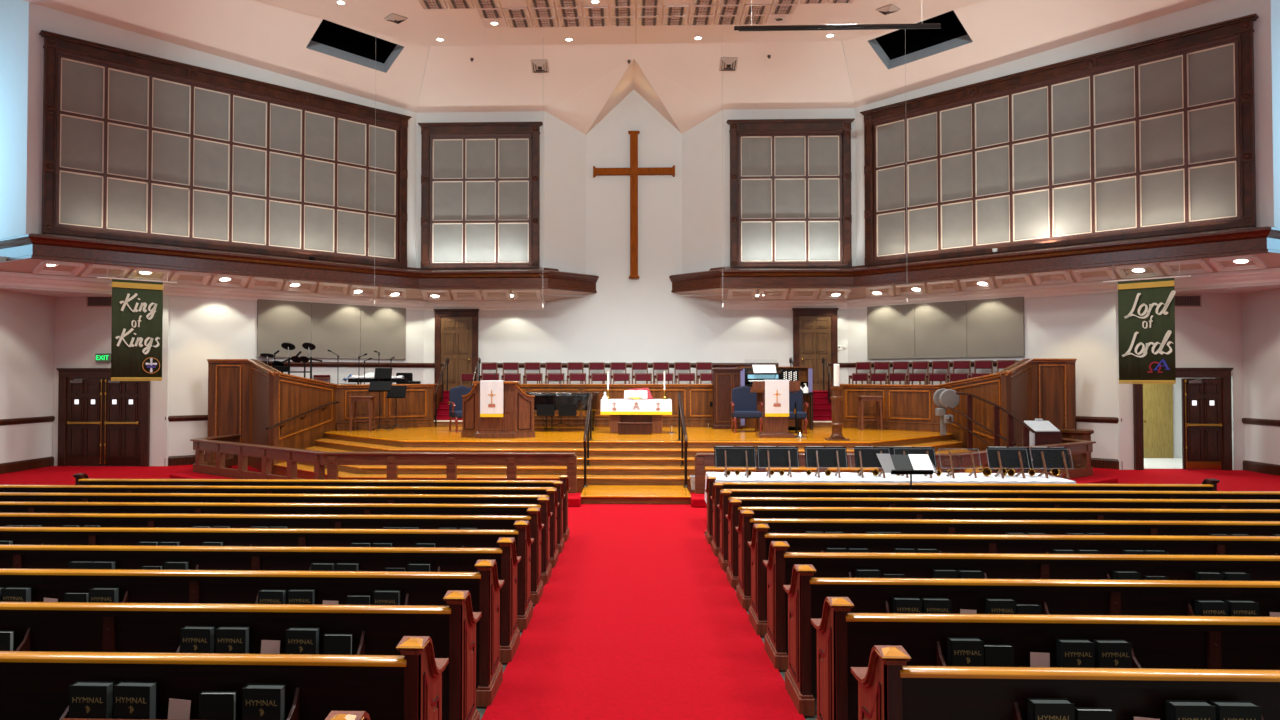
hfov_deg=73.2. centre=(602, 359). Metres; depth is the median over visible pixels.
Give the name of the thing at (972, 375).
chair
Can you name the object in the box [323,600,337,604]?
card
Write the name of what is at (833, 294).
ceiling light
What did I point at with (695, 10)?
ceiling troffer
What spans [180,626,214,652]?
hymnal
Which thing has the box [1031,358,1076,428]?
wall
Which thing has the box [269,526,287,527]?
hymnal
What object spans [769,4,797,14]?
ceiling troffer
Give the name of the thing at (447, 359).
stair handrail
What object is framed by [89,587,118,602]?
hymnal
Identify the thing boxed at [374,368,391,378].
music stand
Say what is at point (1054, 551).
hymnal
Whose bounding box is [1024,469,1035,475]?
handbell
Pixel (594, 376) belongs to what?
chair
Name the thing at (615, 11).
ceiling troffer
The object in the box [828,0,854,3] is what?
ceiling troffer
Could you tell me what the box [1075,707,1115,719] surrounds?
book
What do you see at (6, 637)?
book
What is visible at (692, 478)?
bucket
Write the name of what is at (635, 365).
chair
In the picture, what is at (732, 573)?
pew
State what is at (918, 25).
projection screen
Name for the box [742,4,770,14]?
ceiling troffer
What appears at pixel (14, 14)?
wall
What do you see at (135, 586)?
pew
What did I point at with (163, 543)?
hymnal
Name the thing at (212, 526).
hymnal
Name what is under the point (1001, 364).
chair
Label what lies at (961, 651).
hymnal
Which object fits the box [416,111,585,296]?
wall
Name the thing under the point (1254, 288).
ceiling
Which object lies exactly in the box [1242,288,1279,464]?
wall
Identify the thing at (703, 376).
chair
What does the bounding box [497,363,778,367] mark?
trim
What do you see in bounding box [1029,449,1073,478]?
rack
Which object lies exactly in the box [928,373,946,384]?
chair
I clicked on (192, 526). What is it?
hymnal
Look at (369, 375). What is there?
cover
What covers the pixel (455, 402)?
armchair
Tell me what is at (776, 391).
scarf
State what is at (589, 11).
ceiling troffer
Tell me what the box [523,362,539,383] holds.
chair
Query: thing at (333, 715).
pew
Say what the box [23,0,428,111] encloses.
ceiling
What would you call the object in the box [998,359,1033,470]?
wall
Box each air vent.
[86,297,111,306]
[1175,295,1201,306]
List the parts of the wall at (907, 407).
raised panel, panel moulding, raised panel, panel moulding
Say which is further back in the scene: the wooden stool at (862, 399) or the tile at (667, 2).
the wooden stool at (862, 399)
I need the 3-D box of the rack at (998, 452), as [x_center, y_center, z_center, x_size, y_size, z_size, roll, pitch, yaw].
[6.327,1.616,13.386,0.624,0.448,0.312,0,-1,2]
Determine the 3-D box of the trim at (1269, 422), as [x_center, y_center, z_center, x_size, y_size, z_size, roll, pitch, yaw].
[15.404,1.464,18.718,3.310,0.150,10.052,0,-1,-22]
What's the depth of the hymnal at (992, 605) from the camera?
5.32 m
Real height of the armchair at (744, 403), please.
1.205 m
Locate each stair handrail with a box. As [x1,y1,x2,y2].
[434,358,448,426]
[470,358,480,387]
[583,392,592,486]
[677,392,687,487]
[789,357,794,366]
[822,357,833,402]
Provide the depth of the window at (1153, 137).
22.03 m
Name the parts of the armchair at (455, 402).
arm, seat, leg, backrest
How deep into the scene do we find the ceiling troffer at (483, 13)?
22.46 m
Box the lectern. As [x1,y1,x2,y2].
[750,370,800,437]
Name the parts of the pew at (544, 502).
rail, panel, rail, post, panel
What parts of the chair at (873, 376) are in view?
backrest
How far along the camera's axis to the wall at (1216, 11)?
20.50 m
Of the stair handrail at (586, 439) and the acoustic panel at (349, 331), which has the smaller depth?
the stair handrail at (586, 439)
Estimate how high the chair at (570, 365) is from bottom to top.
0.896 m
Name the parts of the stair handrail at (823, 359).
post, rail, post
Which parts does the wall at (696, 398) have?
panel moulding, panel moulding, raised panel, raised panel, panel moulding, panel moulding, raised panel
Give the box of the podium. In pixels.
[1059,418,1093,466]
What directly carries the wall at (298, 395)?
on the platform
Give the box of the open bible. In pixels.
[624,390,647,398]
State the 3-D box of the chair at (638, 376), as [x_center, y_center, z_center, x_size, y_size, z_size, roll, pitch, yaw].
[1.200,0.839,25.635,0.510,0.896,0.525,0,-1,3]
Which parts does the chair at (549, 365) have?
backrest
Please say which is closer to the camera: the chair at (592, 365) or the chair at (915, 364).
the chair at (915, 364)
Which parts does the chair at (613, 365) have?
backrest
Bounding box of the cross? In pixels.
[593,131,674,277]
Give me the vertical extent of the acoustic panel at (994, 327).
1.640 m
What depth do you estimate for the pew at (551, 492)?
10.32 m
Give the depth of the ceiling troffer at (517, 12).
22.41 m
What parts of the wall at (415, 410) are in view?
raised panel, panel moulding, raised panel, panel moulding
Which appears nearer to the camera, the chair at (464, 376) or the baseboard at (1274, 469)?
the baseboard at (1274, 469)
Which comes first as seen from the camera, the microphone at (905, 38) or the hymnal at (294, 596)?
the hymnal at (294, 596)
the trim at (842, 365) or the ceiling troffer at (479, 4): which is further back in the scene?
the trim at (842, 365)
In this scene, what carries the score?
on the music stand at (921, 472)
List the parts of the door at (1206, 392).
flush rod, kick plate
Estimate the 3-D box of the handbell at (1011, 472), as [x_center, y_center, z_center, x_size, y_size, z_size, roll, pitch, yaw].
[6.391,1.760,13.585,0.123,0.123,0.290,0,-1,2]
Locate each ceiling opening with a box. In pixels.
[306,19,403,72]
[868,10,972,68]
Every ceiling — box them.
[0,258,588,301]
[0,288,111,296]
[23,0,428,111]
[254,0,984,45]
[416,41,854,134]
[678,252,1279,301]
[842,0,1213,107]
[1175,285,1279,293]
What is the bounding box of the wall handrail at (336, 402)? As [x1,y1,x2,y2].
[266,401,338,429]
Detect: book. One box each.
[0,631,14,650]
[63,592,88,601]
[141,566,162,569]
[199,691,236,719]
[323,634,352,654]
[346,595,370,604]
[385,567,405,571]
[883,574,904,577]
[984,644,1013,666]
[1016,604,1040,614]
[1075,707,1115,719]
[1144,576,1167,579]
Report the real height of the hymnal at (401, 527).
0.235 m
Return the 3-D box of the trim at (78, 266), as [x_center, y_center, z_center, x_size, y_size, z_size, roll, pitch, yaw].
[-8.072,-2.092,24.390,13.483,0.248,2.738,1,-1,-31]
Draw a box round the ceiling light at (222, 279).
[218,278,231,281]
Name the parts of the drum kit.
rack frame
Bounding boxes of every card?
[44,598,57,601]
[168,698,190,719]
[261,640,279,653]
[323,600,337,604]
[960,609,976,613]
[1030,652,1049,666]
[1134,717,1159,719]
[1270,612,1279,616]
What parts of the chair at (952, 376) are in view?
backrest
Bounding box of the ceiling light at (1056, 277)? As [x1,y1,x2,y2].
[1049,275,1063,280]
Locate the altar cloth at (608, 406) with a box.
[600,399,671,414]
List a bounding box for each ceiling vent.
[384,13,407,23]
[531,60,548,72]
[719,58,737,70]
[876,4,899,14]
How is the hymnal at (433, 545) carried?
in the pew at (285, 537)
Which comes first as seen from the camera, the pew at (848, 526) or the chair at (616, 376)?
the pew at (848, 526)
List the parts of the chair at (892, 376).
backrest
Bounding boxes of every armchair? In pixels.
[448,386,471,432]
[730,386,762,432]
[788,388,808,433]
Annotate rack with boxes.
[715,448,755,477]
[758,448,798,477]
[806,448,846,477]
[849,448,889,477]
[894,448,935,477]
[938,449,980,477]
[986,449,1029,478]
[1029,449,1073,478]
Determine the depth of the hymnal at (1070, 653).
4.40 m
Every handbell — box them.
[869,469,878,475]
[979,467,991,475]
[991,469,1006,475]
[1007,469,1014,475]
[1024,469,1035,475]
[1041,469,1059,475]
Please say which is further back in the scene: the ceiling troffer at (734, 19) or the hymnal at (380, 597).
the ceiling troffer at (734, 19)
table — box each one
[610,415,661,432]
[798,393,813,429]
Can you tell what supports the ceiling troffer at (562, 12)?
attached to the ceiling at (458, 27)
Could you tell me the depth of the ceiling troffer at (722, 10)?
22.24 m
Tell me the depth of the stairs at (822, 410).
24.98 m
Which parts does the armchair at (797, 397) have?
backrest, seat, leg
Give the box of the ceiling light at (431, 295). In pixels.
[429,294,439,297]
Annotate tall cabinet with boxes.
[711,368,742,428]
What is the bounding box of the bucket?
[689,475,694,489]
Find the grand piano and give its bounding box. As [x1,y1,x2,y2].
[524,392,599,430]
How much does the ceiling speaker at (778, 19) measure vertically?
0.036 m
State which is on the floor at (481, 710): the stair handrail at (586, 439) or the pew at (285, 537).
the pew at (285, 537)
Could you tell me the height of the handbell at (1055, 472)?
0.148 m
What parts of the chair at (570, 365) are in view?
backrest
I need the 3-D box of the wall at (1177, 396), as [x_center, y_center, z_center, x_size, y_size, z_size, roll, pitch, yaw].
[15.711,1.240,23.317,5.300,3.100,3.100,0,-1,2]
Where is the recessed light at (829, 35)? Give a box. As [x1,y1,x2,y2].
[826,33,833,37]
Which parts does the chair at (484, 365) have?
backrest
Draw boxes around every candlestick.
[607,371,610,398]
[662,371,666,398]
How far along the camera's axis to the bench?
22.85 m
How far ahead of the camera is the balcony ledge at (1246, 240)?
22.68 m
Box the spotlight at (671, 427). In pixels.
[667,426,675,433]
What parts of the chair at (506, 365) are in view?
backrest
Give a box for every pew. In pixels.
[0,481,564,553]
[0,488,558,567]
[0,497,552,584]
[0,507,543,604]
[0,521,533,630]
[0,537,520,663]
[0,560,503,706]
[0,590,481,719]
[0,636,448,719]
[73,473,569,542]
[325,711,369,719]
[705,476,1219,544]
[710,483,1279,556]
[717,490,1279,571]
[725,499,1279,588]
[735,510,1279,609]
[747,524,1279,636]
[763,541,1279,670]
[783,564,1279,716]
[811,597,1279,719]
[851,645,1279,719]
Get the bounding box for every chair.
[314,375,329,382]
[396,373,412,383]
[461,373,477,387]
[480,362,496,380]
[482,373,498,379]
[501,362,518,381]
[504,373,520,383]
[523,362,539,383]
[526,373,542,383]
[545,362,561,383]
[547,373,563,383]
[567,362,583,383]
[569,373,585,383]
[588,362,604,383]
[591,373,606,383]
[610,362,625,383]
[613,373,629,383]
[632,362,647,383]
[635,373,651,383]
[653,362,668,383]
[656,373,672,383]
[674,362,690,383]
[678,373,694,383]
[696,362,712,383]
[700,373,712,383]
[848,362,870,383]
[852,373,867,383]
[868,362,889,383]
[870,373,886,383]
[887,361,908,383]
[889,373,905,383]
[906,361,928,384]
[908,373,925,383]
[926,361,949,384]
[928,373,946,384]
[947,360,970,382]
[949,373,968,381]
[968,360,992,378]
[971,373,990,377]
[997,360,1015,372]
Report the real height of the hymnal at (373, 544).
0.235 m
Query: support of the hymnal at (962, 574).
in the pew at (780, 563)
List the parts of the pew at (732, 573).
panel, post, rail, rail, panel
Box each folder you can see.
[714,446,756,466]
[756,446,799,466]
[804,446,847,466]
[854,446,896,466]
[892,447,936,467]
[987,447,1031,467]
[1031,447,1070,467]
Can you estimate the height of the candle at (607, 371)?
0.480 m
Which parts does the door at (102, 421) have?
flush rod, flush rod, kick plate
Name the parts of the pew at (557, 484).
rail, panel, rail, post, panel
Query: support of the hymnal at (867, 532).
in the pew at (848, 526)
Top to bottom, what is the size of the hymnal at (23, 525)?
0.235 m
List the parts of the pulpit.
wing moulding, moulding, wing moulding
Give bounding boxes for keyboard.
[348,378,406,383]
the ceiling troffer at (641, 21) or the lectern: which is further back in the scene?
the ceiling troffer at (641, 21)
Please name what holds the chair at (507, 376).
on the choir riser
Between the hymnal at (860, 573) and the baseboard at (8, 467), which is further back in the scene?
the baseboard at (8, 467)
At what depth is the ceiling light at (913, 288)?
25.13 m
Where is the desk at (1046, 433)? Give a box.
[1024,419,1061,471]
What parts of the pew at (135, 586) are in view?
rail, rail, post, panel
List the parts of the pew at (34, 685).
rail, panel, rail, post, panel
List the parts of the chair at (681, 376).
backrest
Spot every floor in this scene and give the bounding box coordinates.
[0,458,1279,533]
[476,557,816,719]
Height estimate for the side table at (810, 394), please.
0.997 m
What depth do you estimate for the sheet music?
23.78 m
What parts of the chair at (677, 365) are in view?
leg, backrest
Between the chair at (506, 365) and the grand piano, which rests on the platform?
the grand piano
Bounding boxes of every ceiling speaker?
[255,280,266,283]
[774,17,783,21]
[943,285,952,288]
[1010,278,1023,281]
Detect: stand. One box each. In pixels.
[364,358,371,383]
[368,381,391,430]
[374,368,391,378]
[386,386,406,429]
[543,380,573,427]
[629,388,652,398]
[794,402,806,437]
[824,364,849,440]
[891,470,933,489]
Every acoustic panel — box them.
[257,299,405,359]
[867,297,1024,358]
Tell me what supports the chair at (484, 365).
on the choir riser
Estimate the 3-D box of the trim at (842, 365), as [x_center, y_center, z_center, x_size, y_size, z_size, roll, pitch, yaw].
[9.523,0.126,25.407,6.646,0.150,0.648,-1,-2,41]
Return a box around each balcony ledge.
[0,233,598,292]
[669,226,1279,292]
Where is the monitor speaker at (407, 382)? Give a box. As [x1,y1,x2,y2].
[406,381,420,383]
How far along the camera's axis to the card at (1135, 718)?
3.53 m
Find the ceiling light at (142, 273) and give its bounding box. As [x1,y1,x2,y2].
[138,272,152,274]
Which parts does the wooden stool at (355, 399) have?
leg, leg, seat, leg, leg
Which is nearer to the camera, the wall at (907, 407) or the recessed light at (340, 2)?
the recessed light at (340, 2)
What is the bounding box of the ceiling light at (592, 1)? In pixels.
[590,0,599,3]
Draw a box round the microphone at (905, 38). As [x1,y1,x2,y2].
[905,38,907,301]
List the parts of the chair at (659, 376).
backrest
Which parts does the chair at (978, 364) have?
backrest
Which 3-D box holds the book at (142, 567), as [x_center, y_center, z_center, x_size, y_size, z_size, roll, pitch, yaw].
[-3.438,1.674,6.553,0.150,0.205,0.035,0,-1,2]
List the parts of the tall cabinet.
door moulding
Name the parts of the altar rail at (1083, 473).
post, post, post, rail, post, post, post, post, post, post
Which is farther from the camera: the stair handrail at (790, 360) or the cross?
the cross
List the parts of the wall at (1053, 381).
raised panel, panel moulding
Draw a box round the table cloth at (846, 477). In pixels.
[705,472,1075,503]
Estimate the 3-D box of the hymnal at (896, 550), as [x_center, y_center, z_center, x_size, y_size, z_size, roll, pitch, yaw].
[2.522,1.694,7.182,0.165,0.235,0.060,0,-1,3]
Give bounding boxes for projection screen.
[734,0,940,30]
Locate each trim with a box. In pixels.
[0,415,207,425]
[32,260,540,299]
[261,361,443,367]
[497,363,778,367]
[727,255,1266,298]
[828,360,1020,367]
[1076,416,1279,425]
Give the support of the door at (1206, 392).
in the wall at (1209, 335)
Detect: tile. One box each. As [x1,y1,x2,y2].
[481,19,507,27]
[500,0,527,7]
[582,0,607,6]
[664,0,689,4]
[746,0,771,3]
[765,14,792,23]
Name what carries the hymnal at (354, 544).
in the pew at (285, 537)
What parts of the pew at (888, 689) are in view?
panel, post, rail, rail, panel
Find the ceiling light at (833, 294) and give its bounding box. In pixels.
[830,292,841,295]
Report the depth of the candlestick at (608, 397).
22.00 m
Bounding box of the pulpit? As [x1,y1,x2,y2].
[461,373,534,437]
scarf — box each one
[480,380,504,416]
[765,380,788,416]
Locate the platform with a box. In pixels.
[274,427,997,503]
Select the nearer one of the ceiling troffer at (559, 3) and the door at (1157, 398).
the ceiling troffer at (559, 3)
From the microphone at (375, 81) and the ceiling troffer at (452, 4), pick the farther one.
the microphone at (375, 81)
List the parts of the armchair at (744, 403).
leg, backrest, seat, leg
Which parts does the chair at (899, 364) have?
backrest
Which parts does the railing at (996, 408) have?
post, rail, rail, rail, post, post, post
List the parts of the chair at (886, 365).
backrest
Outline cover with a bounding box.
[348,372,403,377]
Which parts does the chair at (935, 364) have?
backrest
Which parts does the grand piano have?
lid, leg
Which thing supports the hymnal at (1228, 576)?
in the pew at (780, 563)
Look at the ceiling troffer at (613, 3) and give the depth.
21.86 m
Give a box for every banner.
[97,268,176,380]
[1103,263,1190,383]
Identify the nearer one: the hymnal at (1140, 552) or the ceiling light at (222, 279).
the hymnal at (1140, 552)
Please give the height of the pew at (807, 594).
0.938 m
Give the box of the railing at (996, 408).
[947,392,1034,472]
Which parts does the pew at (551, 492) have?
rail, panel, rail, post, panel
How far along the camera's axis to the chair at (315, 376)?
25.27 m
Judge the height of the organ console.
1.917 m
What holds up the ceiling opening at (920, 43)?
in the ceiling at (1000, 31)
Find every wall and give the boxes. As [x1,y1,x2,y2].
[0,0,28,238]
[0,256,423,455]
[0,290,54,462]
[26,2,415,267]
[53,296,170,465]
[207,359,249,465]
[247,359,280,474]
[267,372,337,470]
[336,384,433,430]
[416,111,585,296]
[424,89,847,390]
[433,383,444,420]
[474,384,712,426]
[682,108,855,296]
[826,384,831,402]
[840,384,939,431]
[848,282,1279,458]
[855,0,1273,265]
[938,372,1012,469]
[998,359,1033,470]
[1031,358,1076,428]
[1116,293,1243,469]
[1173,378,1181,457]
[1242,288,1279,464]
[1271,0,1279,227]
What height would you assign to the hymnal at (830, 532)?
0.235 m
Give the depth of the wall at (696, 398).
24.63 m
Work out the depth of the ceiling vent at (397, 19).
22.74 m
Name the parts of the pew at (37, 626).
rail, rail, post, panel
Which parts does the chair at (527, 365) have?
backrest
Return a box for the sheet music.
[752,365,775,372]
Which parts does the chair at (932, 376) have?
backrest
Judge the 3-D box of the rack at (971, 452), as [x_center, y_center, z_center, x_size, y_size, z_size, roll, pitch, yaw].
[5.587,1.616,13.411,0.624,0.448,0.312,0,-1,2]
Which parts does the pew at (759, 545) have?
panel, post, rail, rail, panel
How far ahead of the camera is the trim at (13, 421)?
22.24 m
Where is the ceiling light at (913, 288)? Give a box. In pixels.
[910,287,919,290]
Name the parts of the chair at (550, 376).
backrest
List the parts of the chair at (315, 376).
seat, frame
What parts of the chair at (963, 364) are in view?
backrest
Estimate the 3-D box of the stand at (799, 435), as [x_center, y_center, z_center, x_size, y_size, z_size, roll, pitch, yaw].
[4.654,1.416,20.327,0.340,0.830,0.340,0,-1,2]
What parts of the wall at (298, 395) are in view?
raised panel, panel moulding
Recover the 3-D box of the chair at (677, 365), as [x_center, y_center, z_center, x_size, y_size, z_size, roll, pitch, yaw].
[2.509,0.515,26.969,0.510,0.896,0.525,0,-1,1]
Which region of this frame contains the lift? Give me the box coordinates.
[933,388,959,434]
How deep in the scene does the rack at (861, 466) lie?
13.47 m
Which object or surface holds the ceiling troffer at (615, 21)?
attached to the ceiling at (458, 27)
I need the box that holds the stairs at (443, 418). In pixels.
[434,391,461,426]
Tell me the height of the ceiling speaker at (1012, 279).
0.115 m
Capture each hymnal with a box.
[0,540,13,544]
[1,587,31,601]
[4,525,22,526]
[22,525,41,526]
[60,525,80,526]
[69,561,92,568]
[69,681,113,718]
[81,525,100,526]
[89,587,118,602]
[90,561,115,568]
[112,681,156,718]
[137,541,158,545]
[158,541,179,545]
[164,561,188,569]
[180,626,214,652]
[191,526,210,527]
[202,542,223,545]
[211,526,230,527]
[215,626,249,653]
[242,684,285,719]
[249,526,267,527]
[258,589,286,603]
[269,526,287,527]
[286,627,319,653]
[287,589,314,604]
[311,563,334,570]
[335,563,358,570]
[350,542,370,546]
[372,543,392,546]
[373,590,400,604]
[383,527,400,528]
[401,527,418,528]
[407,563,430,571]
[415,543,435,547]
[439,527,456,528]
[459,527,476,529]
[805,531,823,532]
[825,531,843,533]
[826,548,847,552]
[848,548,868,552]
[856,569,880,577]
[866,531,884,533]
[884,532,902,533]
[892,597,921,613]
[894,548,915,552]
[916,548,937,552]
[921,598,950,613]
[932,569,957,578]
[947,637,983,666]
[957,570,982,578]
[985,598,1015,613]
[1006,532,1025,534]
[1026,533,1046,534]
[1027,698,1074,719]
[1052,549,1075,553]
[1056,639,1094,667]
[1065,533,1086,534]
[1076,549,1099,553]
[1086,533,1106,534]
[1093,639,1131,667]
[1113,571,1139,579]
[1122,550,1145,554]
[1143,550,1166,554]
[1165,700,1215,719]
[1194,600,1227,615]
[1195,572,1223,580]
[1208,534,1229,535]
[1210,701,1261,719]
[1221,572,1249,580]
[1225,600,1258,616]
[1229,534,1250,535]
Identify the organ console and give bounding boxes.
[736,367,812,429]
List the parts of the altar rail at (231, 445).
post, post, post, post, post, post, post, post, post, rail, post, post, post, post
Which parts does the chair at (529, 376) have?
backrest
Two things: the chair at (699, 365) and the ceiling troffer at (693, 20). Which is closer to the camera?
the ceiling troffer at (693, 20)
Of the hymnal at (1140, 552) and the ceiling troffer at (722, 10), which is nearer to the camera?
the hymnal at (1140, 552)
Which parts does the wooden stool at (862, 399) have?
leg, leg, leg, leg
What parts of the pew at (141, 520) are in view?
rail, panel, rail, post, panel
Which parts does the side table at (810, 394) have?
leg, leg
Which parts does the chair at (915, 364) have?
backrest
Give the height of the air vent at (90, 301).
0.318 m
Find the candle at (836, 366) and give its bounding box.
[834,364,839,385]
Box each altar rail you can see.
[169,434,580,506]
[690,438,1117,506]
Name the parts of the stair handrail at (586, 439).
post, post, rail, post, post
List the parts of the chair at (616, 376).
backrest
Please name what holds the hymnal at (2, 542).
in the pew at (285, 537)
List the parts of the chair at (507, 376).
backrest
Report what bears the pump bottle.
on the side table at (810, 394)
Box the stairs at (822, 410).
[812,391,831,426]
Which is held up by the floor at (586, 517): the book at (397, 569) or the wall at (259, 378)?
the wall at (259, 378)
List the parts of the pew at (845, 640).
panel, post, rail, rail, panel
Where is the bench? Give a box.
[757,413,803,430]
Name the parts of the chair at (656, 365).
backrest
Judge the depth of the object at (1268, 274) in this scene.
23.54 m
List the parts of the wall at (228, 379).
raised panel, panel moulding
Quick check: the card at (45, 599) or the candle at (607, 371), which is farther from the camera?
the candle at (607, 371)
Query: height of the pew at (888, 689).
0.938 m
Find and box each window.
[39,30,411,268]
[418,122,542,269]
[726,118,854,267]
[860,13,1258,266]
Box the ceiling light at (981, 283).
[976,281,988,285]
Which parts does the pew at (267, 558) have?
rail, panel, rail, post, panel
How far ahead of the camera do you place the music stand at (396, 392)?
23.46 m
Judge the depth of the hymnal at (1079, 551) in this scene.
7.10 m
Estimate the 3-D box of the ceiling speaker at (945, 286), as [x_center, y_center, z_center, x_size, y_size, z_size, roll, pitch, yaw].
[9.840,-2.083,24.460,0.318,0.115,0.318,0,-1,2]
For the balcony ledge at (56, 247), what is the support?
attached to the wall at (40, 17)
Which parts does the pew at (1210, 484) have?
post, rail, panel, rail, post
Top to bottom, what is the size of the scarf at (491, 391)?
0.848 m
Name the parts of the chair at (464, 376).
backrest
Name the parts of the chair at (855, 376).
backrest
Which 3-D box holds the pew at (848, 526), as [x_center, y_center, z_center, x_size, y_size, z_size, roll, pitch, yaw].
[5.480,1.904,8.235,8.320,0.938,0.606,0,-1,2]
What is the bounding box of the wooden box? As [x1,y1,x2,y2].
[617,422,652,434]
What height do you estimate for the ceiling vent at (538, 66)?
0.242 m
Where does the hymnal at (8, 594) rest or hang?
in the pew at (135, 586)
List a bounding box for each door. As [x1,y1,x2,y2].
[57,368,149,466]
[434,309,478,389]
[792,308,838,390]
[1133,368,1232,469]
[1143,382,1173,457]
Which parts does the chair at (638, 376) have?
backrest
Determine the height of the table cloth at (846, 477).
0.515 m
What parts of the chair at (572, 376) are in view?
backrest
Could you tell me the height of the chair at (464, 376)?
0.896 m
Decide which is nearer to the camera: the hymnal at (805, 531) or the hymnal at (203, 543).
the hymnal at (203, 543)
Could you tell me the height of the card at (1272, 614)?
0.170 m
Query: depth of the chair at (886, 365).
26.16 m
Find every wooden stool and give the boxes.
[349,396,375,430]
[857,396,882,429]
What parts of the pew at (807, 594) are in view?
panel, post, rail, rail, panel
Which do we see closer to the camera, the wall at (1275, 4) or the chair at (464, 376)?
the wall at (1275, 4)
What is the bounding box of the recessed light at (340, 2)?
[336,0,345,4]
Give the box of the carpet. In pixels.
[481,531,804,719]
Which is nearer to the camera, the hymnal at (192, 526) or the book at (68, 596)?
the book at (68, 596)
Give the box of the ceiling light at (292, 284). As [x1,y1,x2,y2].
[290,283,301,286]
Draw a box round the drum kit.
[260,343,321,378]
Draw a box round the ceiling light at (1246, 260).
[1231,259,1250,263]
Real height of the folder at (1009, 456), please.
0.317 m
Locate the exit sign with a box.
[95,354,110,361]
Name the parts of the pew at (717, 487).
panel, post, rail, rail, panel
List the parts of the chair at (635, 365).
backrest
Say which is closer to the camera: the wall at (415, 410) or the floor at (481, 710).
the floor at (481, 710)
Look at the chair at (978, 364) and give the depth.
23.96 m
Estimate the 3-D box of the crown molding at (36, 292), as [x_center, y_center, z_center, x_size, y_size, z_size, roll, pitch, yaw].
[-13.028,-1.717,21.211,3.200,0.070,3.150,0,-1,2]
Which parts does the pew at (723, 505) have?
panel, post, rail, panel, rail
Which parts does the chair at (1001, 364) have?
backrest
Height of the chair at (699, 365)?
0.896 m
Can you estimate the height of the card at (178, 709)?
0.170 m
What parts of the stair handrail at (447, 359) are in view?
post, rail, post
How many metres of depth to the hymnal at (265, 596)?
5.56 m
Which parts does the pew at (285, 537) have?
rail, panel, rail, post, panel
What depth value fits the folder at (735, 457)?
13.61 m
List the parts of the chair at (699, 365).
backrest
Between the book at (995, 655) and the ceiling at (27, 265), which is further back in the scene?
the ceiling at (27, 265)
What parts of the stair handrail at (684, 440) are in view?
post, post, rail, post, post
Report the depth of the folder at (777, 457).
13.59 m
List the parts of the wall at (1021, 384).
raised panel, panel moulding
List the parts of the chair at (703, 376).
backrest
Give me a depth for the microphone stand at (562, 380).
24.13 m
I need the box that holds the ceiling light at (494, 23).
[490,21,498,25]
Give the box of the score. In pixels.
[876,454,937,472]
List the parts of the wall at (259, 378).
panel moulding, raised panel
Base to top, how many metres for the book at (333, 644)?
0.205 m
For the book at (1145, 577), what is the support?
in the pew at (780, 563)
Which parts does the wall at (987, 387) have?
raised panel, panel moulding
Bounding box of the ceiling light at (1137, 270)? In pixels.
[1130,268,1146,272]
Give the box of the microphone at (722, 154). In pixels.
[722,154,722,307]
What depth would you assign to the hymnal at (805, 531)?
8.13 m
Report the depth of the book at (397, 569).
6.48 m
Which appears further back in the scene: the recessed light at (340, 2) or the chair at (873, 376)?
the chair at (873, 376)
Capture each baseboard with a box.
[0,454,204,473]
[1091,458,1279,475]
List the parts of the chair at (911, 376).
backrest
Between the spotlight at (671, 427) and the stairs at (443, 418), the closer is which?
the spotlight at (671, 427)
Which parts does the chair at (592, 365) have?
backrest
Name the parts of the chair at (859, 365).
backrest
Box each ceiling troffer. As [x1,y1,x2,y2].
[418,0,447,9]
[445,0,473,8]
[473,0,500,8]
[476,8,504,18]
[503,7,530,18]
[507,18,532,27]
[527,0,553,7]
[530,6,556,17]
[533,18,558,27]
[555,0,580,7]
[557,7,582,17]
[559,18,583,26]
[583,6,608,17]
[585,17,608,26]
[610,0,634,6]
[610,7,634,16]
[611,17,634,26]
[637,0,662,6]
[637,6,661,16]
[637,16,660,25]
[662,16,687,25]
[663,5,688,15]
[688,15,713,25]
[690,6,715,15]
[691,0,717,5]
[714,15,739,24]
[716,5,743,15]
[718,0,744,5]
[739,15,766,24]
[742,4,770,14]
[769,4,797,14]
[773,0,799,4]
[800,0,826,3]
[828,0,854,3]
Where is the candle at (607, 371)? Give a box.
[607,371,608,389]
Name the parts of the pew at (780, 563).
panel, post, rail, rail, panel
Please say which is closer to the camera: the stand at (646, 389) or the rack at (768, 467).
the rack at (768, 467)
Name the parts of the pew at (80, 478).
post, rail, panel, rail, post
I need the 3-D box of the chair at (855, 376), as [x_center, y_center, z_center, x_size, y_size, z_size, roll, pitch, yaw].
[7.548,0.838,25.617,0.510,0.896,0.525,-1,-2,44]
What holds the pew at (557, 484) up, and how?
on the floor at (481, 710)
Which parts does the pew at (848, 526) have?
panel, post, rail, rail, panel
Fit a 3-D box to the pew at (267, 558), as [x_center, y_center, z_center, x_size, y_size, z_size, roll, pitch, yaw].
[-4.832,1.828,6.844,8.320,0.938,0.606,0,-1,2]
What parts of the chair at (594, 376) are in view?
backrest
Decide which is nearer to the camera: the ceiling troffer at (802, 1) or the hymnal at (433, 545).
the hymnal at (433, 545)
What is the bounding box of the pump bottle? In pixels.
[803,383,807,392]
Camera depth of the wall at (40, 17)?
21.32 m
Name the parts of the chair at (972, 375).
backrest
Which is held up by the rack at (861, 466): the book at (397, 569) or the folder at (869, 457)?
the folder at (869, 457)
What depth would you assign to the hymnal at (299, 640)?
4.62 m
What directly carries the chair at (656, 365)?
on the choir riser
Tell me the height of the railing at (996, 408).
1.962 m
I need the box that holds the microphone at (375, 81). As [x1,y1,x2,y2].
[374,81,375,304]
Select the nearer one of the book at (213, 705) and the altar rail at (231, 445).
the book at (213, 705)
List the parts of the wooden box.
lid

